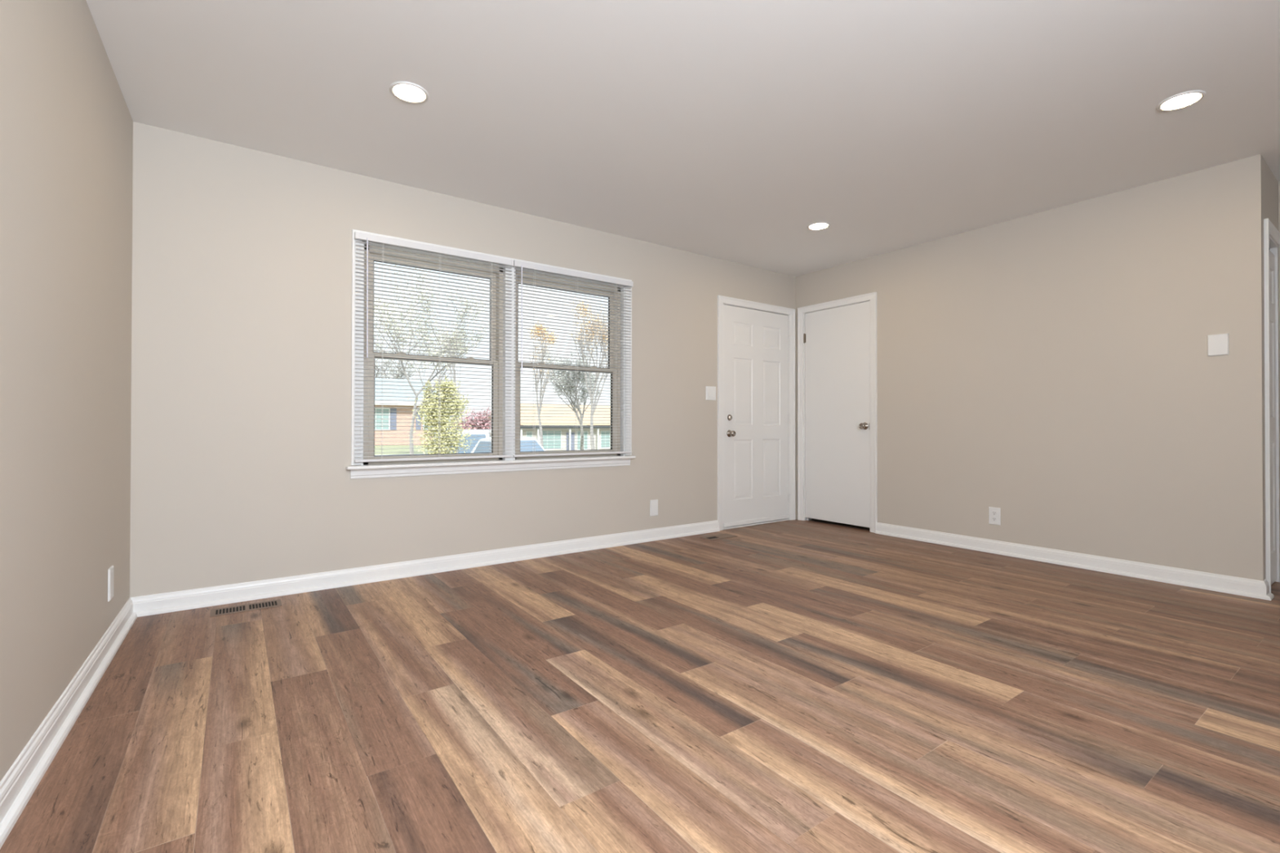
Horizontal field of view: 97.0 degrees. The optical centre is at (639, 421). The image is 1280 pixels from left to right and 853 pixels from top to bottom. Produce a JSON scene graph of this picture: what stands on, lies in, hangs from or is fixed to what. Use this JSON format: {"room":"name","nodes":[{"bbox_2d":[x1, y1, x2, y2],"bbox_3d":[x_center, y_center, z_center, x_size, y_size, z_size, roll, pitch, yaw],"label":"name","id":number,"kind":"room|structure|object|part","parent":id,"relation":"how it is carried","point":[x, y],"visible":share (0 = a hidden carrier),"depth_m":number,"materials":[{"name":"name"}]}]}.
{"room":"empty living room","nodes":[
{"label":"empty living room","id":0,"kind":"room"},
{"bbox_2d":[0,0,133,782],"bbox_3d":[-0.528,-0.278,-0.223,0.150,2.440,7.204,0,0,-34],"label":"wall","id":1,"kind":"structure","parent":0,"point":[66,122],"depth_m":1.73,"materials":[{"name":"beige paint"}]},
{"bbox_2d":[0,597,137,848],"bbox_3d":[-0.455,0.895,-0.177,0.033,0.094,7.201,0,0,-34],"label":"baseboard","id":2,"kind":"structure","parent":1,"relation":"attached to","point":[18,785],"depth_m":1.66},
{"bbox_2d":[107,565,114,601],"bbox_3d":[-2.227,0.681,2.386,0.009,0.134,0.080,0,0,-34],"label":"wall plate","id":3,"kind":"object","parent":1,"relation":"attached to","point":[111,570],"visible":1,"depth_m":2.36,"materials":[{"name":"white plastic"}]},
{"bbox_2d":[129,121,795,597],"bbox_3d":[-0.542,-0.249,4.278,5.325,2.440,0.140,0,0,-36],"label":"wall","id":4,"kind":"structure","parent":0,"point":[242,304],"depth_m":3.23,"materials":[{"name":"beige paint"}]},
{"bbox_2d":[130,520,719,617],"bbox_3d":[-0.898,0.921,3.911,3.930,0.094,0.032,0,0,-36],"label":"baseboard","id":5,"kind":"structure","parent":4,"relation":"attached to","point":[177,601],"depth_m":3.44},
{"bbox_2d":[346,229,635,479],"bbox_3d":[-0.922,-0.393,3.975,2.054,1.478,0.192,0,0,-36],"label":"window","id":6,"kind":"structure","parent":4,"relation":"in","point":[507,415],"depth_m":3.92,"materials":[{"name":"beige plastic"}]},
{"bbox_3d":[-1.354,-0.721,3.745,0.829,0.645,0.028,0,0,-36],"label":"sash","id":7,"kind":"part","parent":6,"relation":"part of","materials":[{"name":"glass"}]},
{"bbox_3d":[-1.343,-0.406,3.728,0.883,1.345,0.105,0,0,-36],"label":"frame","id":8,"kind":"part","parent":6,"relation":"part of","materials":[{"name":"beige plastic"}]},
{"bbox_3d":[-1.330,-0.085,3.706,0.829,0.673,0.028,0,0,-36],"label":"sash","id":9,"kind":"part","parent":6,"relation":"part of","materials":[{"name":"beige plastic"}]},
{"bbox_2d":[354,231,513,462],"bbox_3d":[-1.278,-0.435,3.617,0.987,1.358,0.043,0,0,-36],"label":"mini blind","id":10,"kind":"object","parent":6,"relation":"attached to","point":[366,237],"visible":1,"depth_m":3.59,"materials":[{"name":"white plastic"}]},
{"bbox_3d":[-1.557,-0.422,3.424,0.002,1.312,0.028,0,0,-36],"label":"ladder cord","id":11,"kind":"part","parent":10,"relation":"part of","materials":[{"name":"white fabric"}]},
{"bbox_3d":[-1.282,0.235,3.617,0.979,0.016,0.024,0,0,-36],"label":"rail","id":12,"kind":"part","parent":10,"relation":"part of","materials":[{"name":"white plastic"}]},
{"bbox_3d":[-1.280,-1.093,3.625,0.983,0.038,0.030,0,0,-36],"label":"head rail","id":13,"kind":"part","parent":10,"relation":"part of","materials":[{"name":"white metal"}]},
{"bbox_3d":[-1.281,-0.420,3.621,0.002,1.312,0.028,0,0,-36],"label":"ladder cord","id":14,"kind":"part","parent":10,"relation":"part of","materials":[{"name":"white fabric"}]},
{"bbox_3d":[-1.005,-0.419,3.818,0.002,1.312,0.028,0,0,-36],"label":"ladder cord","id":15,"kind":"part","parent":10,"relation":"part of","materials":[{"name":"white fabric"}]},
{"bbox_3d":[-0.566,-0.717,4.308,0.854,0.645,0.028,0,0,-36],"label":"sash","id":16,"kind":"part","parent":6,"relation":"part of","materials":[{"name":"glass"}]},
{"bbox_3d":[-0.542,-0.081,4.269,0.854,0.673,0.028,0,0,-36],"label":"sash","id":17,"kind":"part","parent":6,"relation":"part of","materials":[{"name":"beige plastic"}]},
{"bbox_3d":[-0.555,-0.402,4.290,0.908,1.345,0.105,0,0,-36],"label":"frame","id":18,"kind":"part","parent":6,"relation":"part of","materials":[{"name":"beige plastic"}]},
{"bbox_2d":[512,260,633,457],"bbox_3d":[-0.466,-0.431,4.196,0.995,1.358,0.043,0,0,-36],"label":"mini blind","id":19,"kind":"object","parent":6,"relation":"attached to","point":[533,267],"visible":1,"depth_m":4.19,"materials":[{"name":"white plastic"}]},
{"bbox_3d":[-0.748,-0.417,4.002,0.002,1.312,0.028,0,0,-36],"label":"ladder cord","id":20,"kind":"part","parent":19,"relation":"part of","materials":[{"name":"white fabric"}]},
{"bbox_3d":[-0.470,0.240,4.197,0.987,0.016,0.024,0,0,-36],"label":"rail","id":21,"kind":"part","parent":19,"relation":"part of","materials":[{"name":"white plastic"}]},
{"bbox_3d":[-0.469,-1.089,4.205,0.991,0.038,0.030,0,0,-36],"label":"head rail","id":22,"kind":"part","parent":19,"relation":"part of","materials":[{"name":"white metal"}]},
{"bbox_3d":[-0.469,-0.416,4.201,0.002,1.312,0.028,0,0,-36],"label":"ladder cord","id":23,"kind":"part","parent":19,"relation":"part of","materials":[{"name":"white fabric"}]},
{"bbox_3d":[-0.191,-0.414,4.399,0.002,1.312,0.028,0,0,-36],"label":"ladder cord","id":24,"kind":"part","parent":19,"relation":"part of","materials":[{"name":"white fabric"}]},
{"bbox_2d":[649,499,657,516],"bbox_3d":[0.117,0.710,4.652,0.080,0.132,0.008,0,0,-36],"label":"blank plate","id":25,"kind":"object","parent":4,"relation":"attached to","point":[654,503],"visible":1,"depth_m":4.65,"materials":[{"name":"white plastic"}]},
{"bbox_2d":[706,386,715,399],"bbox_3d":[0.632,-0.250,5.023,0.118,0.122,0.011,0,0,-36],"label":"light switch","id":26,"kind":"object","parent":4,"relation":"attached to","point":[710,390],"visible":1,"depth_m":5.02,"materials":[{"name":"white plastic"}]},
{"bbox_2d":[717,295,795,530],"bbox_3d":[1.095,-0.073,5.411,1.047,2.107,0.198,0,0,-36],"label":"door","id":27,"kind":"structure","parent":4,"relation":"in","point":[756,340],"depth_m":5.36,"materials":[{"name":"white paint"}]},
{"bbox_3d":[0.833,0.110,5.140,0.066,0.066,0.064,0,0,-36],"label":"knob","id":28,"kind":"part","parent":27,"relation":"part of","materials":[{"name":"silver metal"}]},
{"bbox_2d":[0,518,1279,852],"bbox_3d":[1.901,0.957,1.580,5.808,0.001,7.320,0,0,-36],"label":"floor","id":29,"kind":"structure","parent":0,"point":[813,686],"depth_m":1.85,"materials":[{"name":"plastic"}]},
{"bbox_2d":[209,599,281,617],"bbox_3d":[-2.022,0.958,2.912,0.300,0.004,0.126,0,0,-36],"label":"floor vent","id":30,"kind":"object","parent":29,"relation":"in","point":[257,606],"visible":1,"depth_m":2.91,"materials":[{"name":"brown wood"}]},
{"bbox_2d":[699,533,737,540],"bbox_3d":[0.665,0.973,4.777,0.300,0.004,0.140,0,0,-36],"label":"floor vent","id":31,"kind":"object","parent":29,"relation":"in","point":[721,535],"visible":1,"depth_m":4.77,"materials":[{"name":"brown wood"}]},
{"bbox_2d":[85,0,1279,276],"bbox_3d":[1.980,-1.543,1.576,6.575,0.120,7.480,0,0,-36],"label":"ceiling","id":32,"kind":"structure","parent":0,"point":[726,130],"depth_m":2.60,"materials":[{"name":"paint"}]},
{"bbox_2d":[389,81,428,103],"bbox_3d":[-1.038,-1.478,2.549,0.163,0.006,0.163,0,0,-36],"label":"recessed light","id":33,"kind":"object","parent":32,"relation":"in","point":[406,91],"visible":1,"depth_m":2.54,"materials":[{"name":"white plastic"}]},
{"bbox_2d":[807,222,830,230],"bbox_3d":[1.339,-1.464,4.249,0.163,0.006,0.163,0,0,-36],"label":"recessed light","id":34,"kind":"object","parent":32,"relation":"in","point":[818,225],"visible":1,"depth_m":4.25,"materials":[{"name":"white"}]},
{"bbox_2d":[1156,89,1205,111],"bbox_3d":[2.488,-1.473,2.606,0.163,0.006,0.163,0,0,-36],"label":"recessed light","id":35,"kind":"object","parent":32,"relation":"in","point":[1184,100],"visible":1,"depth_m":2.60,"materials":[{"name":"white"}]},
{"bbox_2d":[795,154,1279,581],"bbox_3d":[3.154,-0.246,4.098,0.720,2.440,4.450,0,0,-36],"label":"wall","id":36,"kind":"structure","parent":0,"point":[1052,369],"depth_m":3.74,"materials":[{"name":"beige paint"}]},
{"bbox_2d":[797,292,877,533],"bbox_3d":[1.858,-0.078,5.339,0.175,2.117,0.853,0,0,-36],"label":"door","id":37,"kind":"structure","parent":36,"relation":"in","point":[837,415],"depth_m":5.29,"materials":[{"name":"white paint"}]},
{"bbox_3d":[1.991,0.041,5.056,0.064,0.066,0.066,0,0,-36],"label":"knob","id":38,"kind":"part","parent":37,"relation":"part of","materials":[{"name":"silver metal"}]},
{"bbox_2d":[988,506,1000,525],"bbox_3d":[2.628,0.701,4.199,0.009,0.128,0.078,0,0,-36],"label":"wall outlet","id":39,"kind":"object","parent":36,"relation":"attached to","point":[994,513],"visible":1,"depth_m":4.20,"materials":[{"name":"white plastic"}]},
{"bbox_2d":[875,522,1274,600],"bbox_3d":[2.775,0.927,4.036,0.107,0.094,2.325,0,0,-36],"label":"baseboard","id":40,"kind":"structure","parent":36,"relation":"attached to","point":[1240,586],"depth_m":3.69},
{"bbox_2d":[1207,333,1228,356],"bbox_3d":[3.312,-0.439,3.247,0.014,0.122,0.086,0,0,-36],"label":"thermostat cover","id":41,"kind":"object","parent":36,"relation":"attached to","point":[1217,344],"visible":1,"depth_m":3.24,"materials":[{"name":"white plastic"}]},
{"bbox_2d":[1263,217,1279,592],"bbox_3d":[3.679,-0.080,3.349,0.535,2.100,0.119,0,0,-36],"label":"door frame","id":42,"kind":"structure","parent":36,"relation":"in","point":[1271,234],"depth_m":3.35,"materials":[{"name":"white paint"}]},
{"label":"outside","id":43,"kind":"structure","parent":0,"visible":0},
{"bbox_3d":[-2.273,1.982,15.356,7.000,0.035,19.000,0,0,-36],"label":"driveway","id":44,"kind":"object","parent":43,"visible":0},
{"bbox_2d":[406,375,477,454],"bbox_3d":[-5.420,0.371,15.487,1.781,3.237,1.551,0,0,-36],"label":"tree","id":45,"kind":"object","parent":44,"relation":"on","point":[445,401],"visible":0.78,"depth_m":15.39,"materials":[{"name":"green plant"}]},
{"bbox_2d":[436,308,462,453],"bbox_3d":[-6.190,-0.845,18.475,0.754,5.703,0.960,0,0,-36],"label":"street tree","id":46,"kind":"object","parent":44,"relation":"on","point":[450,350],"visible":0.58,"depth_m":18.44,"materials":[{"name":"grey plant"}]},
{"bbox_2d":[446,430,491,453],"bbox_3d":[-6.253,1.148,21.359,1.820,1.700,4.512,0,0,-12],"label":"parked car","id":47,"kind":"object","parent":44,"relation":"on","point":[473,436],"visible":0.03,"depth_m":19.37,"materials":[{"name":"white paint"}]},
{"bbox_2d":[471,436,545,453],"bbox_3d":[-3.537,1.208,16.185,4.412,1.520,1.770,0,-1,44],"label":"parked car","id":48,"kind":"object","parent":44,"relation":"on","point":[526,443],"visible":0.02,"depth_m":16.14,"materials":[{"name":"white paint"}]},
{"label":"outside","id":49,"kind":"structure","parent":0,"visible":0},
{"bbox_2d":[374,444,445,454],"bbox_3d":[-17.219,2.424,66.373,160.000,1.250,120.000,0,0,-36],"label":"ground","id":50,"kind":"structure","parent":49,"point":[377,448],"depth_m":32.18,"materials":[{"name":"green plant"}]},
{"bbox_2d":[373,344,420,379],"bbox_3d":[-25.633,-3.041,54.509,8.279,9.566,8.437,0,-1,44],"label":"tree","id":51,"kind":"object","parent":50,"relation":"on","point":[386,361],"visible":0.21,"depth_m":55.71,"materials":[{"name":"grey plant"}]},
{"bbox_2d":[374,377,440,444],"bbox_3d":[-22.773,-0.439,39.854,15.500,5.620,9.320,0,0,-36],"label":"brick house","id":52,"kind":"structure","parent":50,"relation":"on","point":[398,396],"depth_m":39.47,"materials":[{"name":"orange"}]},
{"bbox_3d":[-17.937,-0.152,38.458,1.650,1.400,0.010,0,0,-36],"label":"pane","id":53,"kind":"part","parent":52,"relation":"part of","materials":[{"name":"clear glass"}]},
{"bbox_2d":[390,408,396,430],"bbox_3d":[-17.017,-0.147,39.089,0.400,1.500,0.055,0,0,-36],"label":"shutter","id":54,"kind":"object","parent":52,"relation":"hanging from","point":[393,411],"depth_m":39.07,"materials":[{"name":"blue wood"}]},
{"bbox_2d":[415,410,421,429],"bbox_3d":[-15.671,-0.139,40.060,0.340,1.480,0.040,0,0,-36],"label":"shutter","id":55,"kind":"object","parent":52,"relation":"hanging from","point":[417,422],"depth_m":40.04,"materials":[{"name":"blue wood"}]},
{"bbox_2d":[373,265,489,454],"bbox_3d":[-8.317,-2.128,22.048,5.368,8.149,4.567,0,0,-36],"label":"bare tree","id":56,"kind":"object","parent":50,"relation":"on","point":[411,446],"visible":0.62,"depth_m":21.86,"materials":[{"name":"grey plant"}]},
{"bbox_2d":[435,409,465,444],"bbox_3d":[-27.446,0.574,66.081,12.200,4.320,9.200,0,0,-36],"label":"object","id":57,"kind":"structure","parent":50,"relation":"on","point":[446,410],"depth_m":65.73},
{"bbox_2d":[448,406,491,429],"bbox_3d":[-15.949,0.509,54.675,5.142,4.308,3.736,0,0,-22],"label":"maple tree","id":58,"kind":"object","parent":50,"relation":"on","point":[479,420],"visible":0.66,"depth_m":54.32,"materials":[{"name":"pink plant"}]},
{"bbox_2d":[488,404,610,450],"bbox_3d":[-8.596,0.858,59.822,13.000,5.320,9.500,0,0,-36],"label":"house","id":59,"kind":"structure","parent":50,"relation":"on","point":[548,433],"depth_m":56.31,"materials":[{"name":"brick"}]},
{"bbox_3d":[-9.620,1.976,53.455,0.140,2.800,0.140,0,0,-36],"label":"porch post","id":60,"kind":"part","parent":59,"relation":"part of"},
{"bbox_3d":[-8.656,1.811,54.910,2.200,1.750,0.010,0,0,-36],"label":"pane","id":61,"kind":"part","parent":59,"relation":"part of","materials":[{"name":"clear glass"}]},
{"bbox_3d":[-6.854,1.992,55.431,0.140,2.800,0.140,0,0,-36],"label":"porch post","id":62,"kind":"part","parent":59,"relation":"part of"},
{"bbox_3d":[-6.897,2.171,56.143,0.900,2.250,0.050,0,0,-36],"label":"door","id":63,"kind":"part","parent":59,"relation":"part of","materials":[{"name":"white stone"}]},
{"bbox_3d":[-5.809,1.903,56.945,1.200,1.800,0.010,0,0,-36],"label":"pane","id":64,"kind":"part","parent":59,"relation":"part of","materials":[{"name":"clear glass"}]},
{"bbox_3d":[-4.250,2.007,57.292,0.140,2.800,0.140,0,0,-36],"label":"porch post","id":65,"kind":"part","parent":59,"relation":"part of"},
{"bbox_3d":[-3.368,1.867,58.689,1.600,1.700,0.010,0,0,-36],"label":"pane","id":66,"kind":"part","parent":59,"relation":"part of","materials":[{"name":"clear glass"}]},
{"bbox_2d":[536,342,604,449],"bbox_3d":[-4.781,-1.496,41.355,6.042,8.682,4.410,0,0,-36],"label":"tree","id":67,"kind":"object","parent":50,"relation":"on","point":[569,385],"visible":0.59,"depth_m":40.85,"materials":[{"name":"grey plant"}]},
{"bbox_2d":[564,297,608,449],"bbox_3d":[-2.925,-2.895,36.459,4.003,10.816,3.275,0,0,-17],"label":"tree","id":68,"kind":"object","parent":50,"relation":"on","point":[593,407],"visible":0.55,"depth_m":36.42,"materials":[{"name":"grey plant"}]},
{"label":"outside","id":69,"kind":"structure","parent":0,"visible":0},
{"bbox_2d":[374,453,424,455],"bbox_3d":[2.432,2.202,34.572,135.000,0.971,7.000,0,0,-36],"label":"street","id":70,"kind":"structure","parent":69,"point":[404,454],"depth_m":28.07,"materials":[{"name":"grey asphalt"}]},
{"bbox_2d":[520,319,560,447],"bbox_3d":[-5.766,-1.898,31.772,2.193,7.646,2.866,0,0,17],"label":"tree","id":71,"kind":"object","parent":70,"relation":"on","point":[538,325],"visible":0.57,"depth_m":31.84,"materials":[{"name":"grey plant"}]}
]}

